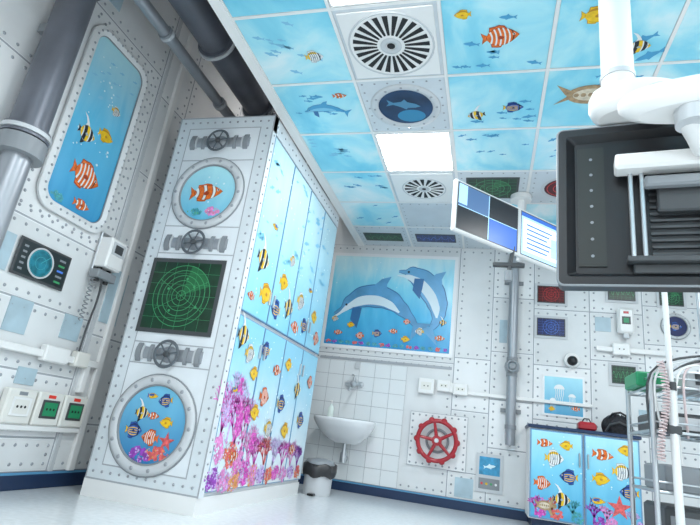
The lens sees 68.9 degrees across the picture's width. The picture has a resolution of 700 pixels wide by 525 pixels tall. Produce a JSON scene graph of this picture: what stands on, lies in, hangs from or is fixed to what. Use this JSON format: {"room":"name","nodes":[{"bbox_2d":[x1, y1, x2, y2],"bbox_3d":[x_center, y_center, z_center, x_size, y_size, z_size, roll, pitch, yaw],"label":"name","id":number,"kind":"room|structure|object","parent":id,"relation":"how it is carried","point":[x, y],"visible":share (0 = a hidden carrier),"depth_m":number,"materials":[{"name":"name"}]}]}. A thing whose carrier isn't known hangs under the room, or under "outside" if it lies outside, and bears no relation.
{"room":"hospital room","nodes":[
{"label":"hospital room","id":0,"kind":"room"},
{"bbox_2d":[0,0,243,472],"bbox_3d":[-2.100,-0.863,2.564,0.109,3.850,8.470,2,-19,16],"label":"wall","id":1,"kind":"structure","parent":0,"point":[34,314],"depth_m":3.41,"materials":[{"name":"paint"}]},
{"bbox_2d":[9,235,71,290],"bbox_3d":[-1.902,0.013,3.159,0.017,0.230,0.400,2,-19,16],"label":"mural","id":2,"kind":"object","parent":1,"relation":"attached to","point":[35,261],"visible":1,"depth_m":3.13,"materials":[{"name":"grey"}]},
{"bbox_2d":[0,469,86,490],"bbox_3d":[-2.287,0.901,1.957,0.014,0.099,8.270,2,-19,16],"label":"baseboard","id":3,"kind":"structure","parent":1,"relation":"attached to","point":[10,481],"depth_m":3.21,"materials":[{"name":"blue plastic"}]},
{"bbox_2d":[0,387,87,432],"bbox_3d":[-1.935,0.896,3.086,0.062,0.235,0.890,2,-19,16],"label":"box","id":4,"kind":"object","parent":1,"relation":"attached to","point":[20,409],"visible":1,"depth_m":3.13,"materials":[{"name":"white plastic"}]},
{"bbox_2d":[0,340,98,392],"bbox_3d":[-1.913,0.624,3.132,0.059,0.260,1.000,2,-19,16],"label":"cable trunking","id":5,"kind":"object","parent":1,"relation":"attached to","point":[47,353],"visible":1,"depth_m":3.26,"materials":[{"name":"white plastic"}]},
{"bbox_2d":[0,0,99,248],"bbox_3d":[-1.831,-0.723,2.872,0.273,3.830,0.263,15,-20,-20],"label":"riser pipe","id":6,"kind":"object","parent":1,"relation":"attached to","point":[25,138],"visible":1,"depth_m":2.87,"materials":[{"name":"grey metal"}]},
{"bbox_2d":[36,25,148,232],"bbox_3d":[-1.740,-0.931,3.561,0.036,1.400,0.610,2,-19,16],"label":"mural","id":7,"kind":"object","parent":1,"relation":"attached to","point":[79,178],"visible":1,"depth_m":3.53,"materials":[{"name":"paint"}]},
{"bbox_2d":[78,232,126,351],"bbox_3d":[-1.741,0.201,3.541,0.136,0.842,0.180,2,-19,16],"label":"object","id":8,"kind":"object","parent":1,"relation":"attached to","point":[110,252],"visible":1,"depth_m":3.56,"materials":[{"name":"white plastic"}]},
{"bbox_2d":[47,18,194,470],"bbox_3d":[-1.667,-0.390,3.955,0.029,3.750,0.210,2,-19,16],"label":"trim","id":9,"kind":"structure","parent":1,"relation":"attached to","point":[78,438],"depth_m":3.87,"materials":[{"name":"white plastic"}]},
{"bbox_2d":[0,484,529,524],"bbox_3d":[0.387,1.107,1.173,5.800,0.100,8.470,2,-19,16],"label":"floor","id":10,"kind":"structure","parent":0,"point":[63,505],"depth_m":3.27,"materials":[{"name":"plastic"}]},
{"bbox_2d":[80,115,338,516],"bbox_3d":[-0.900,0.467,4.305,0.826,2.755,1.885,2,-19,16],"label":"storage cabinet","id":11,"kind":"object","parent":10,"relation":"on","point":[206,410],"visible":1,"depth_m":3.59,"materials":[{"name":"metal"}]},
{"bbox_2d":[302,458,337,496],"bbox_3d":[-0.301,2.007,4.788,0.328,0.318,0.344,2,-19,16],"label":"pedal bin","id":12,"kind":"object","parent":10,"relation":"on","point":[318,473],"visible":1,"depth_m":4.69,"materials":[{"name":"grey"}]},
{"bbox_2d":[525,423,642,524],"bbox_3d":[2.099,1.991,4.654,0.940,0.875,0.465,2,-19,16],"label":"base cabinet","id":13,"kind":"object","parent":10,"relation":"on","point":[574,476],"visible":0.95,"depth_m":4.48,"materials":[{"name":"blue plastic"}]},
{"bbox_2d":[577,418,596,430],"bbox_3d":[2.202,1.510,4.748,0.162,0.115,0.120,2,-19,16],"label":"pouch","id":14,"kind":"object","parent":13,"relation":"on","point":[582,425],"visible":0.81,"depth_m":4.70,"materials":[{"name":"red fabric"}]},
{"bbox_2d":[601,412,632,434],"bbox_3d":[2.471,1.488,4.716,0.268,0.204,0.275,2,-19,16],"label":"shoulder bag","id":15,"kind":"object","parent":13,"relation":"on","point":[612,423],"visible":0.71,"depth_m":4.64,"materials":[{"name":"fabric"}]},
{"bbox_2d":[625,292,699,524],"bbox_3d":[1.849,0.877,2.656,0.677,1.641,0.554,2,-19,16],"label":"trolley","id":16,"kind":"object","parent":10,"relation":"on","point":[677,480],"visible":0.95,"depth_m":2.55,"materials":[{"name":"silver metal"}]},
{"bbox_2d":[208,0,699,249],"bbox_3d":[1.327,-1.551,1.914,4.600,0.096,8.470,2,-19,16],"label":"ceiling","id":17,"kind":"structure","parent":0,"point":[515,75],"depth_m":3.35,"materials":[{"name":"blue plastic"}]},
{"bbox_2d":[328,0,400,6],"bbox_3d":[0.103,-1.515,2.483,0.570,0.055,0.570,2,-19,16],"label":"ceiling light panel","id":18,"kind":"object","parent":17,"relation":"in","point":[333,3],"depth_m":2.76,"materials":[{"name":"white plastic"}]},
{"bbox_2d":[336,4,440,78],"bbox_3d":[0.243,-1.283,3.019,0.540,0.015,0.540,2,-19,16],"label":"ceiling air vent","id":19,"kind":"object","parent":17,"relation":"in","point":[401,41],"depth_m":2.98,"materials":[{"name":"white metal"}]},
{"bbox_2d":[375,132,453,170],"bbox_3d":[0.536,-0.905,4.120,0.570,0.055,0.570,2,-19,16],"label":"ceiling light panel","id":20,"kind":"object","parent":17,"relation":"in","point":[421,151],"depth_m":4.08,"materials":[{"name":"white plastic"}]},
{"bbox_2d":[390,173,453,201],"bbox_3d":[0.677,-0.673,4.656,0.540,0.015,0.540,2,-19,16],"label":"ceiling air vent","id":21,"kind":"object","parent":17,"relation":"in","point":[415,187],"depth_m":4.62,"materials":[{"name":"white metal"}]},
{"bbox_2d":[556,0,699,292],"bbox_3d":[1.238,-0.685,1.861,0.886,1.610,0.503,2,-19,16],"label":"ceiling-mounted medical equipment","id":22,"kind":"object","parent":17,"relation":"hanging from","point":[628,185],"depth_m":1.81,"materials":[{"name":"black plastic"}]},
{"bbox_2d":[301,200,699,524],"bbox_3d":[1.644,0.666,5.601,5.800,3.850,0.109,2,-19,16],"label":"wall","id":23,"kind":"structure","parent":0,"point":[480,343],"depth_m":5.31,"materials":[{"name":"paint"}]},
{"bbox_2d":[314,415,375,462],"bbox_3d":[-0.081,1.848,5.291,0.660,0.432,0.466,2,-19,16],"label":"basin","id":24,"kind":"object","parent":23,"relation":"attached to","point":[345,431],"visible":1,"depth_m":5.19,"materials":[{"name":"white ceramic"}]},
{"bbox_2d":[327,400,333,416],"bbox_3d":[-0.207,1.579,5.509,0.064,0.175,0.072,2,-19,16],"label":"soap dispenser bottle","id":25,"kind":"object","parent":24,"relation":"on","point":[330,408],"visible":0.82,"depth_m":5.48,"materials":[{"name":"white plastic"}]},
{"bbox_2d":[301,358,406,487],"bbox_3d":[0.039,1.712,5.571,1.070,1.245,0.005,2,-19,16],"label":"tile backsplash","id":26,"kind":"structure","parent":23,"relation":"attached to","point":[373,461],"depth_m":5.56,"materials":[{"name":"grey tile"}]},
{"bbox_2d":[345,362,363,390],"bbox_3d":[0.031,1.247,5.604,0.217,0.342,0.252,2,-19,16],"label":"mixer tap","id":27,"kind":"object","parent":26,"relation":"attached to","point":[353,383],"visible":1,"depth_m":5.65,"materials":[{"name":"silver metal"}]},
{"bbox_2d":[320,252,458,357],"bbox_3d":[0.455,0.453,5.923,1.520,1.170,0.017,2,-19,16],"label":"mural","id":28,"kind":"object","parent":23,"relation":"attached to","point":[405,304],"visible":1,"depth_m":5.91,"materials":[{"name":"blue paint"}]},
{"bbox_2d":[298,474,527,521],"bbox_3d":[1.393,2.410,4.959,5.600,0.099,0.014,2,-19,16],"label":"baseboard","id":29,"kind":"structure","parent":23,"relation":"attached to","point":[409,496],"depth_m":5.12,"materials":[{"name":"blue plastic"}]},
{"bbox_2d":[406,411,467,472],"bbox_3d":[0.893,1.831,5.241,0.600,0.540,0.114,2,-19,16],"label":"handwheel","id":30,"kind":"object","parent":23,"relation":"attached to","point":[437,441],"visible":1,"depth_m":5.26,"materials":[{"name":"red metal"}]},
{"bbox_2d":[475,452,503,494],"bbox_3d":[1.385,2.096,5.072,0.260,0.360,0.005,2,-19,16],"label":"mural","id":31,"kind":"object","parent":23,"relation":"attached to","point":[489,467],"visible":1,"depth_m":5.07,"materials":[{"name":"grey"}]},
{"bbox_2d":[418,378,591,407],"bbox_3d":[1.566,1.359,5.274,1.720,0.160,0.050,2,-19,16],"label":"socket trunking","id":32,"kind":"object","parent":23,"relation":"attached to","point":[425,385],"visible":1,"depth_m":5.37,"materials":[{"name":"white plastic"}]},
{"bbox_2d":[500,258,523,445],"bbox_3d":[1.714,0.834,5.373,0.200,2.073,0.154,2,-19,16],"label":"vertical pipe","id":33,"kind":"object","parent":23,"relation":"attached to","point":[511,366],"visible":0.89,"depth_m":5.28,"materials":[{"name":"grey metal"}]},
{"bbox_2d":[534,315,567,339],"bbox_3d":[2.127,0.684,5.398,0.330,0.240,0.010,2,-19,16],"label":"mural","id":34,"kind":"object","parent":23,"relation":"attached to","point":[553,327],"visible":1,"depth_m":5.39,"materials":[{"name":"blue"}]},
{"bbox_2d":[535,283,567,305],"bbox_3d":[2.173,0.346,5.512,0.330,0.240,0.010,2,-19,16],"label":"mural","id":35,"kind":"object","parent":23,"relation":"attached to","point":[545,294],"visible":0.98,"depth_m":5.51,"materials":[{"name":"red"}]},
{"bbox_2d":[542,374,584,418],"bbox_3d":[2.154,1.347,5.145,0.400,0.410,0.009,2,-19,16],"label":"mural","id":36,"kind":"object","parent":23,"relation":"attached to","point":[554,387],"visible":1,"depth_m":5.15,"materials":[{"name":"blue"}]},
{"bbox_2d":[564,353,579,367],"bbox_3d":[2.266,0.991,5.195,0.155,0.155,0.105,2,-19,16],"label":"dome security camera","id":37,"kind":"object","parent":23,"relation":"attached to","point":[571,360],"visible":1,"depth_m":5.18,"materials":[{"name":"white plastic"}]},
{"bbox_2d":[605,291,637,303],"bbox_3d":[2.845,0.312,5.347,0.310,0.230,0.009,2,-19,16],"label":"mural","id":38,"kind":"object","parent":23,"relation":"attached to","point":[610,296],"visible":0.61,"depth_m":5.33,"materials":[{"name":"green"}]},
{"bbox_2d":[608,362,638,386],"bbox_3d":[2.726,1.120,5.078,0.270,0.230,0.009,2,-19,16],"label":"mural","id":39,"kind":"object","parent":23,"relation":"attached to","point":[618,372],"visible":0.73,"depth_m":5.09,"materials":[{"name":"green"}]},
{"bbox_2d":[616,308,634,338],"bbox_3d":[2.806,0.624,5.197,0.150,0.310,0.090,2,-19,16],"label":"dispenser","id":40,"kind":"object","parent":23,"relation":"attached to","point":[624,316],"visible":1,"depth_m":5.17,"materials":[{"name":"white plastic"}]},
{"bbox_2d":[596,343,673,356],"bbox_3d":[2.849,0.882,5.111,0.700,0.120,0.050,2,-19,16],"label":"socket trunking","id":41,"kind":"object","parent":23,"relation":"attached to","point":[620,349],"visible":1,"depth_m":5.11,"materials":[{"name":"white plastic"}]},
{"bbox_2d":[656,292,686,308],"bbox_3d":[3.284,0.359,5.213,0.270,0.230,0.010,2,-19,16],"label":"mural","id":42,"kind":"object","parent":23,"relation":"attached to","point":[676,300],"visible":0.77,"depth_m":5.20,"materials":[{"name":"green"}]},
{"bbox_2d":[660,314,690,339],"bbox_3d":[3.263,0.639,5.106,0.268,0.268,0.026,2,-19,16],"label":"porthole","id":43,"kind":"object","parent":23,"relation":"attached to","point":[680,327],"visible":0.8,"depth_m":5.10,"materials":[{"name":"blue"}]},
{"bbox_2d":[451,179,555,281],"bbox_3d":[1.307,-0.282,4.114,0.896,0.925,0.925,2,-19,16],"label":"monitors","id":44,"kind":"object","parent":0,"point":[480,216],"depth_m":4.02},
{"bbox_3d":[-1.339,-2.228,2.871,1.300,1.095,8.470,2,-19,16],"label":"ceiling","id":45,"kind":"structure","parent":0,"visible":0},
{"bbox_2d":[133,0,235,116],"bbox_3d":[-1.581,-2.009,2.854,0.118,0.118,8.210,2,-19,16],"label":"duct pipe","id":46,"kind":"object","parent":45,"relation":"hanging from","point":[166,33],"visible":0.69,"depth_m":3.89,"materials":[{"name":"grey metal"}]},
{"bbox_2d":[168,0,329,199],"bbox_3d":[-1.373,-2.190,2.866,0.328,0.328,8.210,2,-19,16],"label":"duct pipe","id":47,"kind":"object","parent":45,"relation":"hanging from","point":[215,45],"visible":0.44,"depth_m":4.01,"materials":[{"name":"grey metal"}]}
]}

